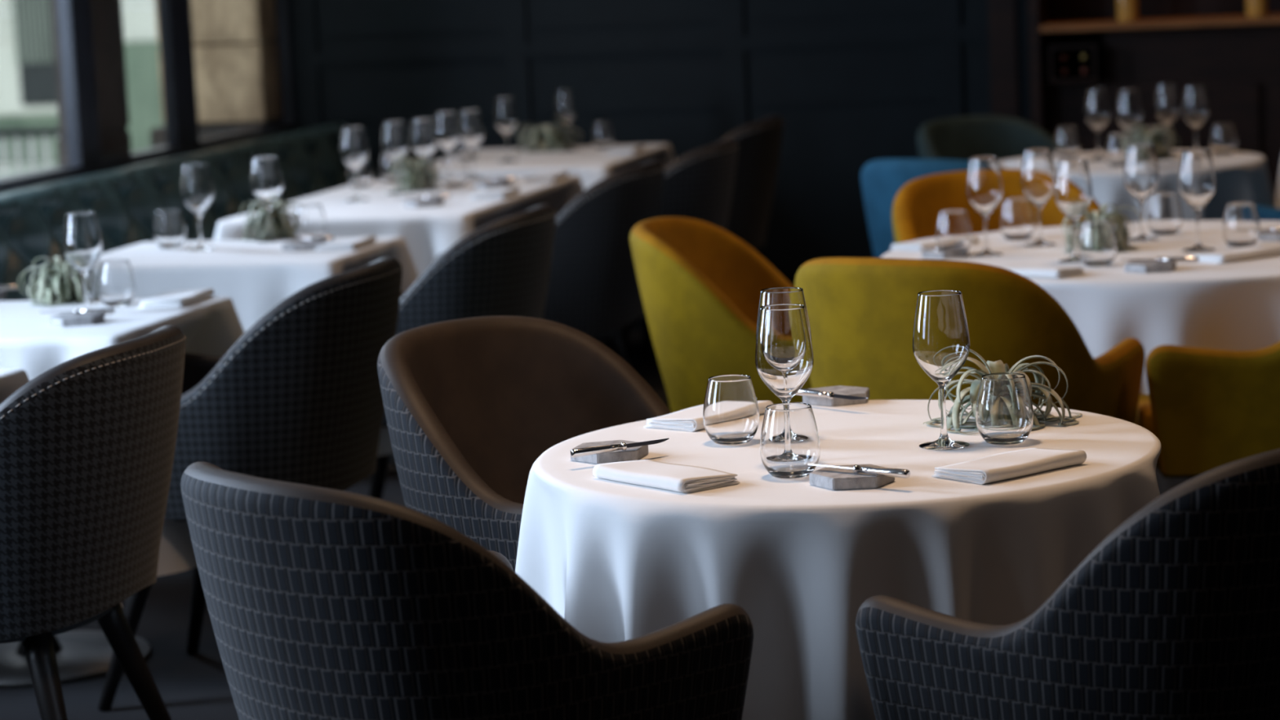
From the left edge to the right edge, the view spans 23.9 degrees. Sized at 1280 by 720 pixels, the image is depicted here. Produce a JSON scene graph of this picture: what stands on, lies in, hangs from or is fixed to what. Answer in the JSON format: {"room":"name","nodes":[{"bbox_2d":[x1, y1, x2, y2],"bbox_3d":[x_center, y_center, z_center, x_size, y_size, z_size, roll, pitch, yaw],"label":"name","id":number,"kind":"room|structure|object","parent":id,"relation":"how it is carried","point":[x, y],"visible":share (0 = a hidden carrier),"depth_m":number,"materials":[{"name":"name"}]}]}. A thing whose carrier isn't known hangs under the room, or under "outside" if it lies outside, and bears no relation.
{"room":"restaurant","nodes":[
{"label":"restaurant","id":0,"kind":"room"},
{"bbox_2d":[49,0,131,166],"bbox_3d":[-1.879,-1.361,10.170,0.130,3.350,0.340,-1,8,13],"label":"window frame","id":1,"kind":"object","parent":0,"point":[108,36],"visible":0.31,"depth_m":10.20,"materials":[{"name":"metal"}]},
{"bbox_2d":[154,0,281,124],"bbox_3d":[-1.677,-2.098,11.730,0.420,2.335,0.310,-1,8,13],"label":"stone pier","id":2,"kind":"object","parent":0,"point":[237,77],"visible":0.66,"depth_m":11.70,"materials":[{"name":"stone"}]},
{"bbox_2d":[0,330,671,719],"bbox_3d":[1.341,0.848,4.639,8.700,0.100,13.500,-1,8,13],"label":"floor","id":3,"kind":"structure","parent":0,"point":[196,686],"depth_m":6.43,"materials":[{"name":"carpet"}]},
{"bbox_2d":[0,630,151,688],"bbox_3d":[-1.317,0.285,6.502,0.715,0.744,0.640,-1,8,13],"label":"table","id":4,"kind":"object","parent":3,"relation":"on","point":[80,655],"visible":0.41,"depth_m":6.49,"materials":[{"name":"grey metal"}]},
{"bbox_2d":[0,296,244,576],"bbox_3d":[-1.324,0.142,6.482,1.037,0.466,0.962,-1,8,13],"label":"tablecloth","id":5,"kind":"object","parent":4,"relation":"on","point":[211,326],"visible":0.25,"depth_m":6.25,"materials":[{"name":"white fabric"}]},
{"bbox_2d":[17,255,99,306],"bbox_3d":[-1.282,-0.183,6.718,0.176,0.107,0.167,2,9,32],"label":"air plant","id":6,"kind":"object","parent":5,"relation":"on","point":[57,286],"visible":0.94,"depth_m":6.68,"materials":[{"name":"green plant"}]},
{"bbox_2d":[48,313,104,326],"bbox_3d":[-1.175,-0.085,6.306,0.115,0.016,0.100,-4,8,-10],"label":"cutlery rest","id":7,"kind":"object","parent":5,"relation":"on","point":[64,319],"visible":1,"depth_m":6.27,"materials":[{"name":"grey stone"}]},
{"bbox_2d":[62,211,105,315],"bbox_3d":[-1.179,-0.202,6.408,0.082,0.221,0.082,0,8,19],"label":"wine glass","id":8,"kind":"object","parent":5,"relation":"on","point":[82,247],"visible":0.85,"depth_m":6.37,"materials":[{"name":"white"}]},
{"bbox_2d":[97,259,135,306],"bbox_3d":[-1.144,-0.168,6.601,0.083,0.096,0.083,4,11,42],"label":"tumbler","id":9,"kind":"object","parent":5,"relation":"on","point":[116,284],"visible":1,"depth_m":6.57,"materials":[{"name":"clear glass"}]},
{"bbox_2d":[137,288,213,308],"bbox_3d":[-1.014,-0.136,6.609,0.105,0.019,0.200,-1,8,13],"label":"napkin","id":10,"kind":"object","parent":5,"relation":"on","point":[178,299],"visible":1,"depth_m":6.56,"materials":[{"name":"white fabric"}]},
{"bbox_2d":[0,324,186,719],"bbox_3d":[-1.064,0.392,5.195,0.604,0.877,0.592,-1,8,13],"label":"dining chair","id":11,"kind":"object","parent":3,"relation":"on","point":[87,444],"visible":1,"depth_m":4.96,"materials":[{"name":"fabric"}]},
{"bbox_2d":[0,122,349,301],"bbox_3d":[-1.898,0.054,7.943,0.680,0.820,8.070,-1,8,13],"label":"banquette","id":12,"kind":"object","parent":3,"relation":"on","point":[125,202],"visible":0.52,"depth_m":9.73,"materials":[{"name":"green leather"}]},
{"bbox_2d":[97,256,402,711],"bbox_3d":[-0.771,0.239,6.204,0.604,0.877,0.592,-1,8,13],"label":"dining chair","id":13,"kind":"object","parent":3,"relation":"on","point":[297,398],"visible":0.72,"depth_m":5.93,"materials":[{"name":"fabric"}]},
{"bbox_2d":[368,204,555,499],"bbox_3d":[-0.488,0.074,7.307,0.604,0.877,0.592,-1,8,13],"label":"dining chair","id":14,"kind":"object","parent":3,"relation":"on","point":[502,267],"visible":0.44,"depth_m":7.01,"materials":[{"name":"fabric"}]},
{"bbox_2d":[180,462,753,719],"bbox_3d":[-0.249,0.538,3.866,0.603,0.877,0.590,-9,10,-38],"label":"dining chair","id":15,"kind":"object","parent":3,"relation":"on","point":[322,603],"visible":1,"depth_m":3.58,"materials":[{"name":"fabric"}]},
{"bbox_2d":[377,315,671,571],"bbox_3d":[-0.094,0.384,4.929,0.603,0.877,0.590,3,10,37],"label":"dining chair","id":16,"kind":"object","parent":3,"relation":"on","point":[471,405],"visible":0.37,"depth_m":5.06,"materials":[{"name":"brown leather"}]},
{"bbox_2d":[435,159,665,364],"bbox_3d":[-0.214,-0.122,8.635,0.604,0.877,0.592,-1,8,13],"label":"dining chair","id":17,"kind":"object","parent":3,"relation":"on","point":[593,290],"visible":0.52,"depth_m":8.36,"materials":[{"name":"fabric"}]},
{"bbox_2d":[598,138,737,342],"bbox_3d":[0.017,-0.234,9.374,0.604,0.877,0.592,-1,8,13],"label":"dining chair","id":18,"kind":"object","parent":3,"relation":"on","point":[699,184],"visible":0.26,"depth_m":9.10,"materials":[{"name":"fabric"}]},
{"bbox_2d":[618,115,783,360],"bbox_3d":[0.211,-0.397,10.487,0.604,0.877,0.592,-1,8,13],"label":"dining chair","id":19,"kind":"object","parent":3,"relation":"on","point":[759,143],"visible":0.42,"depth_m":10.26,"materials":[{"name":"fabric"}]},
{"bbox_2d":[629,217,812,413],"bbox_3d":[0.301,0.123,6.694,0.603,0.877,0.590,-1,8,14],"label":"dining chair","id":20,"kind":"object","parent":3,"relation":"on","point":[700,285],"visible":0.36,"depth_m":6.49,"materials":[{"name":"fabric"}]},
{"bbox_2d":[860,158,1007,257],"bbox_3d":[0.941,-0.148,8.445,0.590,0.877,0.603,4,10,40],"label":"dining chair","id":21,"kind":"object","parent":3,"relation":"on","point":[882,180],"visible":0.13,"depth_m":8.26,"materials":[{"name":"blue fabric"}]},
{"bbox_2d":[795,257,1145,423],"bbox_3d":[0.631,0.203,6.005,0.590,0.877,0.603,3,9,34],"label":"dining chair","id":22,"kind":"object","parent":3,"relation":"on","point":[861,311],"visible":0.46,"depth_m":5.74,"materials":[{"name":"yellow fabric"}]},
{"bbox_2d":[916,115,1056,160],"bbox_3d":[1.216,-0.339,9.735,0.590,0.877,0.603,-8,10,-35],"label":"dining chair","id":23,"kind":"object","parent":3,"relation":"on","point":[964,137],"visible":0.12,"depth_m":9.91,"materials":[{"name":"teal fabric"}]},
{"bbox_2d":[892,168,1100,243],"bbox_3d":[0.944,-0.017,7.493,0.590,0.877,0.603,-5,8,-18],"label":"dining chair","id":24,"kind":"object","parent":3,"relation":"on","point":[917,206],"visible":0.14,"depth_m":7.63,"materials":[{"name":"fabric"}]},
{"bbox_2d":[987,0,1022,119],"bbox_3d":[1.306,-1.585,10.930,0.100,3.000,0.120,-1,8,13],"label":"column","id":25,"kind":"structure","parent":3,"relation":"on","point":[1003,15],"depth_m":10.94,"materials":[{"name":"brown wood"}]},
{"bbox_2d":[855,448,1279,719],"bbox_3d":[0.682,0.498,3.849,0.603,0.877,0.590,4,11,42],"label":"dining chair","id":26,"kind":"object","parent":3,"relation":"on","point":[1175,615],"visible":0.95,"depth_m":3.56,"materials":[{"name":"fabric"}]},
{"bbox_2d":[1027,0,1279,207],"bbox_3d":[3.005,-1.406,10.541,3.260,2.600,0.430,-1,8,13],"label":"bar cabinet","id":27,"kind":"object","parent":3,"relation":"on","point":[1213,44],"visible":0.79,"depth_m":10.76,"materials":[{"name":"brown wood"}]},
{"bbox_2d":[1135,341,1279,478],"bbox_3d":[1.310,0.144,6.204,0.603,0.877,0.590,-2,8,2],"label":"dining chair","id":28,"kind":"object","parent":3,"relation":"on","point":[1207,409],"visible":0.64,"depth_m":5.92,"materials":[{"name":"fabric"}]},
{"bbox_2d":[1135,394,1155,435],"bbox_3d":[1.238,0.099,6.200,0.458,0.076,0.442,-2,8,2],"label":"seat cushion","id":29,"kind":"object","parent":28,"relation":"on","point":[1144,419],"depth_m":6.05,"materials":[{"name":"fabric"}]},
{"bbox_3d":[1.187,0.122,6.858,1.244,0.744,1.244,-3,8,0],"label":"round table","id":30,"kind":"object","parent":3,"relation":"on","visible":0},
{"bbox_2d":[880,220,1279,495],"bbox_3d":[1.166,0.019,6.856,1.481,0.550,1.460,-3,8,0],"label":"tablecloth","id":31,"kind":"object","parent":30,"relation":"on","point":[1233,305],"visible":0.26,"depth_m":6.22,"materials":[{"name":"white fabric"}]},
{"bbox_2d":[935,209,972,248],"bbox_3d":[0.716,-0.292,6.889,0.083,0.096,0.083,-8,10,-36],"label":"tumbler","id":32,"kind":"object","parent":31,"relation":"on","point":[953,227],"visible":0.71,"depth_m":6.86,"materials":[{"name":"clear glass"}]},
{"bbox_2d":[966,155,1003,257],"bbox_3d":[0.777,-0.346,6.806,0.082,0.221,0.082,-5,8,-19],"label":"wine glass","id":33,"kind":"object","parent":31,"relation":"on","point":[984,190],"visible":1,"depth_m":6.77,"materials":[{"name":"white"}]},
{"bbox_2d":[1000,197,1035,240],"bbox_3d":[0.890,-0.333,7.127,0.083,0.096,0.083,-8,10,-36],"label":"tumbler","id":34,"kind":"object","parent":31,"relation":"on","point":[1017,220],"visible":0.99,"depth_m":7.09,"materials":[{"name":"clear glass"}]},
{"bbox_2d":[1020,148,1056,246],"bbox_3d":[0.920,-0.375,6.970,0.082,0.221,0.082,0,8,19],"label":"wine glass","id":35,"kind":"object","parent":31,"relation":"on","point":[1037,178],"visible":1,"depth_m":6.93,"materials":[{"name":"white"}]},
{"bbox_2d":[993,264,1085,278],"bbox_3d":[0.833,-0.191,6.400,0.200,0.019,0.105,4,11,42],"label":"napkin","id":36,"kind":"object","parent":31,"relation":"on","point":[1036,271],"visible":0.7,"depth_m":6.35,"materials":[{"name":"white fabric"}]},
{"bbox_2d":[1054,159,1092,262],"bbox_3d":[0.948,-0.326,6.603,0.082,0.221,0.082,-5,8,-19],"label":"wine glass","id":37,"kind":"object","parent":31,"relation":"on","point":[1073,188],"visible":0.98,"depth_m":6.57,"materials":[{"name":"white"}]},
{"bbox_2d":[1077,219,1116,266],"bbox_3d":[0.985,-0.251,6.508,0.083,0.096,0.083,-8,10,-36],"label":"tumbler","id":38,"kind":"object","parent":31,"relation":"on","point":[1097,244],"visible":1,"depth_m":6.48,"materials":[{"name":"clear glass"}]},
{"bbox_2d":[1062,204,1141,253],"bbox_3d":[1.035,-0.300,6.803,0.176,0.107,0.167,-8,9,-32],"label":"air plant","id":39,"kind":"object","parent":31,"relation":"on","point":[1122,234],"visible":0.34,"depth_m":6.79,"materials":[{"name":"green plant"}]},
{"bbox_2d":[1123,143,1159,241],"bbox_3d":[1.159,-0.387,6.980,0.082,0.221,0.082,0,8,19],"label":"wine glass","id":40,"kind":"object","parent":31,"relation":"on","point":[1140,172],"visible":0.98,"depth_m":6.94,"materials":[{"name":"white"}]},
{"bbox_2d":[1124,260,1176,273],"bbox_3d":[1.078,-0.198,6.385,0.115,0.016,0.100,-4,8,-10],"label":"cutlery rest","id":41,"kind":"object","parent":31,"relation":"on","point":[1136,266],"visible":0.96,"depth_m":6.35,"materials":[{"name":"grey stone"}]},
{"bbox_2d":[1146,191,1182,235],"bbox_3d":[1.231,-0.343,7.088,0.083,0.096,0.083,3,10,36],"label":"tumbler","id":42,"kind":"object","parent":31,"relation":"on","point":[1164,213],"visible":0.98,"depth_m":7.06,"materials":[{"name":"clear glass"}]},
{"bbox_2d":[1178,149,1216,251],"bbox_3d":[1.238,-0.354,6.712,0.082,0.221,0.082,0,8,19],"label":"wine glass","id":43,"kind":"object","parent":31,"relation":"on","point":[1197,177],"visible":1,"depth_m":6.68,"materials":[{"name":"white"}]},
{"bbox_2d":[1189,246,1279,263],"bbox_3d":[1.290,-0.231,6.538,0.200,0.019,0.105,-8,10,-35],"label":"napkin","id":44,"kind":"object","parent":31,"relation":"on","point":[1230,255],"visible":0.98,"depth_m":6.50,"materials":[{"name":"white fabric"}]},
{"bbox_2d":[1222,202,1260,247],"bbox_3d":[1.344,-0.302,6.754,0.083,0.096,0.083,3,10,36],"label":"tumbler","id":45,"kind":"object","parent":31,"relation":"on","point":[1241,228],"visible":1,"depth_m":6.72,"materials":[{"name":"clear glass"}]},
{"bbox_3d":[1.511,-0.241,9.384,0.844,0.744,0.844,-3,8,0],"label":"round table","id":46,"kind":"object","parent":3,"relation":"on","visible":0},
{"bbox_2d":[998,149,1274,222],"bbox_3d":[1.501,-0.370,9.383,1.003,0.500,1.016,1,9,24],"label":"tablecloth","id":47,"kind":"object","parent":46,"relation":"on","point":[1240,176],"visible":0.2,"depth_m":9.00,"materials":[{"name":"white fabric"}]},
{"bbox_2d":[1053,126,1080,158],"bbox_3d":[1.350,-0.689,9.554,0.083,0.096,0.083,-3,8,-3],"label":"tumbler","id":48,"kind":"object","parent":47,"relation":"on","point":[1067,140],"visible":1,"depth_m":9.52,"materials":[{"name":"clear glass"}]},
{"bbox_2d":[1084,88,1111,160],"bbox_3d":[1.423,-0.733,9.397,0.082,0.221,0.082,0,8,19],"label":"wine glass","id":49,"kind":"object","parent":47,"relation":"on","point":[1097,112],"visible":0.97,"depth_m":9.36,"materials":[{"name":"white"}]},
{"bbox_2d":[1105,133,1131,166],"bbox_3d":[1.448,-0.634,9.128,0.083,0.096,0.083,-8,10,-36],"label":"tumbler","id":50,"kind":"object","parent":47,"relation":"on","point":[1116,145],"visible":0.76,"depth_m":9.10,"materials":[{"name":"clear glass"}]},
{"bbox_2d":[1115,88,1142,140],"bbox_3d":[1.499,-0.716,9.248,0.082,0.221,0.082,-5,8,-19],"label":"wine glass","id":51,"kind":"object","parent":47,"relation":"on","point":[1129,111],"visible":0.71,"depth_m":9.21,"materials":[{"name":"white"}]},
{"bbox_2d":[1131,124,1179,160],"bbox_3d":[1.576,-0.672,9.322,0.167,0.107,0.176,-3,8,0],"label":"air plant","id":52,"kind":"object","parent":47,"relation":"on","point":[1145,136],"visible":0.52,"depth_m":9.30,"materials":[{"name":"green plant"}]},
{"bbox_2d":[1154,83,1180,155],"bbox_3d":[1.657,-0.757,9.496,0.082,0.221,0.082,-5,8,-19],"label":"wine glass","id":53,"kind":"object","parent":47,"relation":"on","point":[1166,100],"visible":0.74,"depth_m":9.46,"materials":[{"name":"white"}]},
{"bbox_2d":[1182,84,1208,150],"bbox_3d":[1.713,-0.735,9.318,0.082,0.221,0.082,0,8,19],"label":"wine glass","id":54,"kind":"object","parent":47,"relation":"on","point":[1195,106],"visible":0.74,"depth_m":9.28,"materials":[{"name":"white"}]},
{"bbox_2d":[1209,122,1236,155],"bbox_3d":[1.816,-0.689,9.405,0.083,0.096,0.083,3,10,36],"label":"tumbler","id":55,"kind":"object","parent":47,"relation":"on","point":[1223,139],"visible":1,"depth_m":9.38,"materials":[{"name":"clear glass"}]},
{"bbox_3d":[-1.561,0.443,5.441,0.715,0.744,0.660,-1,8,13],"label":"table","id":56,"kind":"object","parent":3,"relation":"on","visible":0},
{"bbox_2d":[0,368,122,607],"bbox_3d":[-1.567,0.299,5.421,1.037,0.466,0.982,-1,8,13],"label":"tablecloth","id":57,"kind":"object","parent":56,"relation":"on","point":[11,380],"visible":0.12,"depth_m":5.57,"materials":[{"name":"white fabric"}]},
{"bbox_2d":[262,0,1031,287],"bbox_3d":[2.759,-1.649,10.914,8.700,3.000,0.151,-1,8,13],"label":"wall","id":58,"kind":"structure","parent":0,"point":[818,209],"depth_m":11.51,"materials":[{"name":"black paint"}]},
{"bbox_2d":[292,0,989,275],"bbox_3d":[-0.019,-1.599,11.471,2.765,2.800,0.022,-1,8,13],"label":"trim","id":59,"kind":"structure","parent":58,"relation":"attached to","point":[948,35],"depth_m":11.52,"materials":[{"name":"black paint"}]},
{"bbox_3d":[-2.927,-0.629,5.398,0.120,3.000,13.300,-1,8,13],"label":"wall","id":60,"kind":"structure","parent":0,"visible":0},
{"bbox_2d":[0,0,98,185],"bbox_3d":[-2.050,-1.514,9.031,0.046,2.020,1.750,-1,8,13],"label":"window","id":61,"kind":"structure","parent":60,"relation":"in","point":[73,15],"depth_m":9.85,"materials":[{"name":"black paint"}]},
{"bbox_2d":[87,0,197,164],"bbox_3d":[-1.757,-1.704,10.309,0.046,2.020,0.900,-1,8,13],"label":"window","id":62,"kind":"structure","parent":60,"relation":"in","point":[173,15],"depth_m":10.69,"materials":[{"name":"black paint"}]},
{"bbox_2d":[0,124,298,194],"bbox_3d":[-2.893,0.047,5.486,0.171,0.035,13.290,-1,8,13],"label":"trim","id":63,"kind":"structure","parent":60,"relation":"attached to","point":[15,186],"depth_m":10.30,"materials":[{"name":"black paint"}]},
{"bbox_2d":[188,0,293,144],"bbox_3d":[-1.542,-1.843,11.245,0.045,2.020,1.040,-1,8,13],"label":"window","id":64,"kind":"structure","parent":60,"relation":"in","point":[280,5],"depth_m":11.82,"materials":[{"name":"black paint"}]},
{"bbox_3d":[0.313,0.500,4.411,0.884,0.744,0.884,-3,8,0],"label":"round table","id":65,"kind":"object","parent":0,"visible":0},
{"bbox_2d":[515,400,1161,719],"bbox_3d":[0.294,0.431,4.413,1.079,0.620,1.117,-3,8,0],"label":"tablecloth","id":66,"kind":"object","parent":65,"relation":"on","point":[617,561],"visible":0.48,"depth_m":3.99,"materials":[{"name":"white fabric"}]},
{"bbox_2d":[570,440,648,464],"bbox_3d":[-0.044,0.133,4.359,0.115,0.016,0.100,-4,8,-13],"label":"cutlery rest","id":67,"kind":"object","parent":66,"relation":"on","point":[636,453],"visible":0.74,"depth_m":4.32,"materials":[{"name":"grey stone"}]},
{"bbox_2d":[570,438,669,457],"bbox_3d":[-0.026,0.124,4.310,0.162,0.012,0.012,-7,9,-29],"label":"table knife","id":68,"kind":"object","parent":67,"relation":"on","point":[579,452],"visible":1,"depth_m":4.29,"materials":[{"name":"metal"}]},
{"bbox_2d":[592,459,740,493],"bbox_3d":[0.035,0.156,4.148,0.105,0.019,0.200,-9,10,-38],"label":"napkin","id":69,"kind":"object","parent":66,"relation":"on","point":[682,478],"visible":1,"depth_m":4.11,"materials":[{"name":"white fabric"}]},
{"bbox_2d":[644,400,773,431],"bbox_3d":[0.106,0.083,4.656,0.105,0.019,0.200,4,10,39],"label":"napkin","id":70,"kind":"object","parent":66,"relation":"on","point":[691,419],"visible":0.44,"depth_m":4.60,"materials":[{"name":"white fabric"}]},
{"bbox_2d":[702,374,759,444],"bbox_3d":[0.134,0.073,4.435,0.083,0.096,0.083,-8,10,-36],"label":"tumbler","id":71,"kind":"object","parent":66,"relation":"on","point":[731,411],"visible":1,"depth_m":4.40,"materials":[{"name":"clear glass"}]},
{"bbox_2d":[755,287,811,339],"bbox_3d":[0.212,0.006,4.439,0.082,0.221,0.082,-5,8,-19],"label":"wine glass","id":72,"kind":"object","parent":66,"relation":"on","point":[775,295],"visible":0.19,"depth_m":4.40,"materials":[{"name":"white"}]},
{"bbox_2d":[755,303,813,403],"bbox_3d":[0.204,0.035,4.237,0.082,0.221,0.082,-5,8,-19],"label":"wine glass","id":73,"kind":"object","parent":66,"relation":"on","point":[784,351],"visible":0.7,"depth_m":4.20,"materials":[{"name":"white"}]},
{"bbox_2d":[760,402,820,478],"bbox_3d":[0.205,0.111,4.139,0.083,0.096,0.083,3,10,36],"label":"tumbler","id":74,"kind":"object","parent":66,"relation":"on","point":[789,439],"visible":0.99,"depth_m":4.11,"materials":[{"name":"clear glass"}]},
{"bbox_2d":[802,385,869,406],"bbox_3d":[0.311,0.057,4.790,0.115,0.016,0.100,-5,8,-20],"label":"cutlery rest","id":75,"kind":"object","parent":66,"relation":"on","point":[863,392],"visible":0.76,"depth_m":4.76,"materials":[{"name":"grey stone"}]},
{"bbox_2d":[808,463,894,490],"bbox_3d":[0.285,0.158,4.069,0.115,0.016,0.100,-3,8,0],"label":"cutlery rest","id":76,"kind":"object","parent":66,"relation":"on","point":[828,477],"visible":0.86,"depth_m":4.03,"materials":[{"name":"grey stone"}]},
{"bbox_2d":[912,289,969,449],"bbox_3d":[0.431,0.013,4.315,0.082,0.221,0.082,0,8,19],"label":"wine glass","id":77,"kind":"object","parent":66,"relation":"on","point":[940,332],"visible":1,"depth_m":4.28,"materials":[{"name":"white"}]},
{"bbox_2d":[923,349,1082,434],"bbox_3d":[0.548,0.035,4.503,0.239,0.116,0.221,-6,9,-23],"label":"air plant","id":78,"kind":"object","parent":66,"relation":"on","point":[953,420],"visible":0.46,"depth_m":4.49,"materials":[{"name":"green plant"}]},
{"bbox_2d":[975,373,1033,444],"bbox_3d":[0.522,0.070,4.328,0.083,0.096,0.083,3,10,36],"label":"tumbler","id":79,"kind":"object","parent":66,"relation":"on","point":[1004,411],"visible":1,"depth_m":4.30,"materials":[{"name":"clear glass"}]},
{"bbox_2d":[931,447,1086,484],"bbox_3d":[0.502,0.141,4.107,0.200,0.019,0.105,-9,10,-38],"label":"napkin","id":80,"kind":"object","parent":66,"relation":"on","point":[1014,464],"visible":1,"depth_m":4.08,"materials":[{"name":"white fabric"}]},
{"bbox_3d":[-1.026,0.097,7.771,0.715,0.744,0.590,-1,8,13],"label":"table","id":81,"kind":"object","parent":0,"visible":0},
{"bbox_2d":[50,235,419,456],"bbox_3d":[-1.033,-0.047,7.751,1.037,0.466,0.912,-1,8,13],"label":"tablecloth","id":82,"kind":"object","parent":81,"relation":"on","point":[256,277],"visible":0.19,"depth_m":7.45,"materials":[{"name":"white fabric"}]},
{"bbox_2d":[153,208,186,248],"bbox_3d":[-1.230,-0.343,7.902,0.083,0.096,0.083,-2,8,3],"label":"tumbler","id":83,"kind":"object","parent":82,"relation":"on","point":[169,228],"visible":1,"depth_m":7.87,"materials":[{"name":"clear glass"}]},
{"bbox_2d":[181,163,215,250],"bbox_3d":[-1.138,-0.395,7.793,0.082,0.221,0.082,4,11,42],"label":"wine glass","id":84,"kind":"object","parent":82,"relation":"on","point":[197,190],"visible":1,"depth_m":7.76,"materials":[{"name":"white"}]},
{"bbox_2d":[251,155,284,242],"bbox_3d":[-0.977,-0.422,7.937,0.082,0.221,0.082,0,8,19],"label":"wine glass","id":85,"kind":"object","parent":82,"relation":"on","point":[267,185],"visible":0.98,"depth_m":7.90,"materials":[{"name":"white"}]},
{"bbox_2d":[240,197,299,239],"bbox_3d":[-0.975,-0.378,8.031,0.176,0.107,0.167,-6,9,-24],"label":"air plant","id":86,"kind":"object","parent":82,"relation":"on","point":[282,225],"visible":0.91,"depth_m":8.00,"materials":[{"name":"green plant"}]},
{"bbox_2d":[294,204,327,239],"bbox_3d":[-0.856,-0.354,7.856,0.083,0.096,0.083,-8,10,-36],"label":"tumbler","id":87,"kind":"object","parent":82,"relation":"on","point":[310,219],"visible":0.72,"depth_m":7.82,"materials":[{"name":"clear glass"}]},
{"bbox_2d":[314,235,376,251],"bbox_3d":[-0.750,-0.297,7.695,0.105,0.019,0.200,-1,8,13],"label":"napkin","id":88,"kind":"object","parent":82,"relation":"on","point":[345,243],"visible":1,"depth_m":7.64,"materials":[{"name":"white fabric"}]},
{"bbox_3d":[-0.610,-0.173,9.586,0.715,0.744,0.647,-1,8,13],"label":"table","id":89,"kind":"object","parent":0,"visible":0},
{"bbox_2d":[213,174,584,276],"bbox_3d":[-0.691,-0.268,9.241,1.037,0.466,1.642,-1,8,13],"label":"tablecloth","id":90,"kind":"object","parent":89,"relation":"on","point":[428,233],"visible":0.25,"depth_m":8.73,"materials":[{"name":"white fabric"}]},
{"bbox_2d":[341,126,369,201],"bbox_3d":[-0.860,-0.592,9.128,0.082,0.221,0.082,-5,8,-19],"label":"wine glass","id":91,"kind":"object","parent":90,"relation":"on","point":[354,148],"visible":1,"depth_m":9.09,"materials":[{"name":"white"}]},
{"bbox_2d":[382,120,409,194],"bbox_3d":[-0.753,-0.626,9.337,0.082,0.221,0.082,4,11,42],"label":"wine glass","id":92,"kind":"object","parent":90,"relation":"on","point":[395,144],"visible":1,"depth_m":9.30,"materials":[{"name":"white"}]},
{"bbox_2d":[389,155,442,191],"bbox_3d":[-0.704,-0.584,9.438,0.167,0.107,0.176,-1,8,8],"label":"air plant","id":93,"kind":"object","parent":90,"relation":"on","point":[413,175],"visible":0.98,"depth_m":9.40,"materials":[{"name":"green plant"}]},
{"bbox_2d":[410,118,438,191],"bbox_3d":[-0.670,-0.640,9.409,0.082,0.221,0.082,-10,11,-42],"label":"wine glass","id":94,"kind":"object","parent":90,"relation":"on","point":[424,142],"visible":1,"depth_m":9.38,"materials":[{"name":"white"}]},
{"bbox_2d":[435,111,460,182],"bbox_3d":[-0.619,-0.688,9.743,0.082,0.221,0.082,4,11,42],"label":"wine glass","id":95,"kind":"object","parent":90,"relation":"on","point":[446,126],"visible":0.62,"depth_m":9.71,"materials":[{"name":"white"}]},
{"bbox_2d":[441,155,468,186],"bbox_3d":[-0.582,-0.593,9.500,0.083,0.096,0.083,-10,11,-42],"label":"tumbler","id":96,"kind":"object","parent":90,"relation":"on","point":[455,173],"visible":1,"depth_m":9.47,"materials":[{"name":"clear glass"}]},
{"bbox_2d":[458,109,484,179],"bbox_3d":[-0.545,-0.699,9.797,0.082,0.221,0.082,-10,11,-42],"label":"wine glass","id":97,"kind":"object","parent":90,"relation":"on","point":[470,124],"visible":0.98,"depth_m":9.76,"materials":[{"name":"white"}]},
{"bbox_3d":[-0.344,-0.345,10.747,0.715,0.744,1.000,-1,8,13],"label":"table","id":98,"kind":"object","parent":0,"visible":0},
{"bbox_2d":[426,143,675,190],"bbox_3d":[-0.350,-0.488,10.727,1.037,0.466,1.322,-1,8,13],"label":"tablecloth","id":99,"kind":"object","parent":98,"relation":"on","point":[590,163],"visible":0.15,"depth_m":10.46,"materials":[{"name":"white fabric"}]},
{"bbox_2d":[493,97,518,162],"bbox_3d":[-0.464,-0.801,10.509,0.082,0.221,0.082,-3,8,-3],"label":"wine glass","id":100,"kind":"object","parent":99,"relation":"on","point":[505,118],"visible":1,"depth_m":10.47,"materials":[{"name":"white"}]},
{"bbox_2d":[512,123,582,152],"bbox_3d":[-0.346,-0.814,11.005,0.237,0.101,0.226,4,10,40],"label":"air plant","id":101,"kind":"object","parent":99,"relation":"on","point":[548,140],"visible":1,"depth_m":10.96,"materials":[{"name":"green plant"}]},
{"bbox_2d":[554,88,577,151],"bbox_3d":[-0.267,-0.867,10.921,0.082,0.221,0.082,-10,11,-42],"label":"wine glass","id":102,"kind":"object","parent":99,"relation":"on","point":[565,104],"visible":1,"depth_m":10.88,"materials":[{"name":"white"}]},
{"bbox_2d":[591,120,614,148],"bbox_3d":[-0.135,-0.821,11.001,0.083,0.096,0.083,-3,8,-3],"label":"tumbler","id":103,"kind":"object","parent":99,"relation":"on","point":[602,132],"visible":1,"depth_m":10.97,"materials":[{"name":"clear glass"}]},
{"label":"outside","id":104,"kind":"structure","parent":0,"visible":0},
{"bbox_2d":[0,163,58,177],"bbox_3d":[-16.795,-0.420,20.894,33.870,0.100,47.000,-1,8,13],"label":"pavement","id":105,"kind":"structure","parent":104,"point":[25,168],"depth_m":25.25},
{"bbox_2d":[0,126,62,177],"bbox_3d":[-3.749,-0.947,17.305,1.520,0.750,0.040,-1,8,13],"label":"railing","id":106,"kind":"object","parent":105,"relation":"on","point":[44,131],"visible":0.13,"depth_m":17.19,"materials":[{"name":"metal"}]},
{"bbox_2d":[0,0,165,164],"bbox_3d":[-5.731,-4.857,25.649,5.400,6.388,0.660,-1,8,13],"label":"building","id":107,"kind":"structure","parent":105,"relation":"on","point":[28,86],"depth_m":25.52,"materials":[{"name":"stone"}]},
{"bbox_2d":[150,120,280,147],"bbox_3d":[-1.635,-0.427,11.906,0.460,1.005,0.270,-1,8,13],"label":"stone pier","id":108,"kind":"object","parent":105,"relation":"on","point":[157,135],"visible":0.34,"depth_m":11.75,"materials":[{"name":"stone"}]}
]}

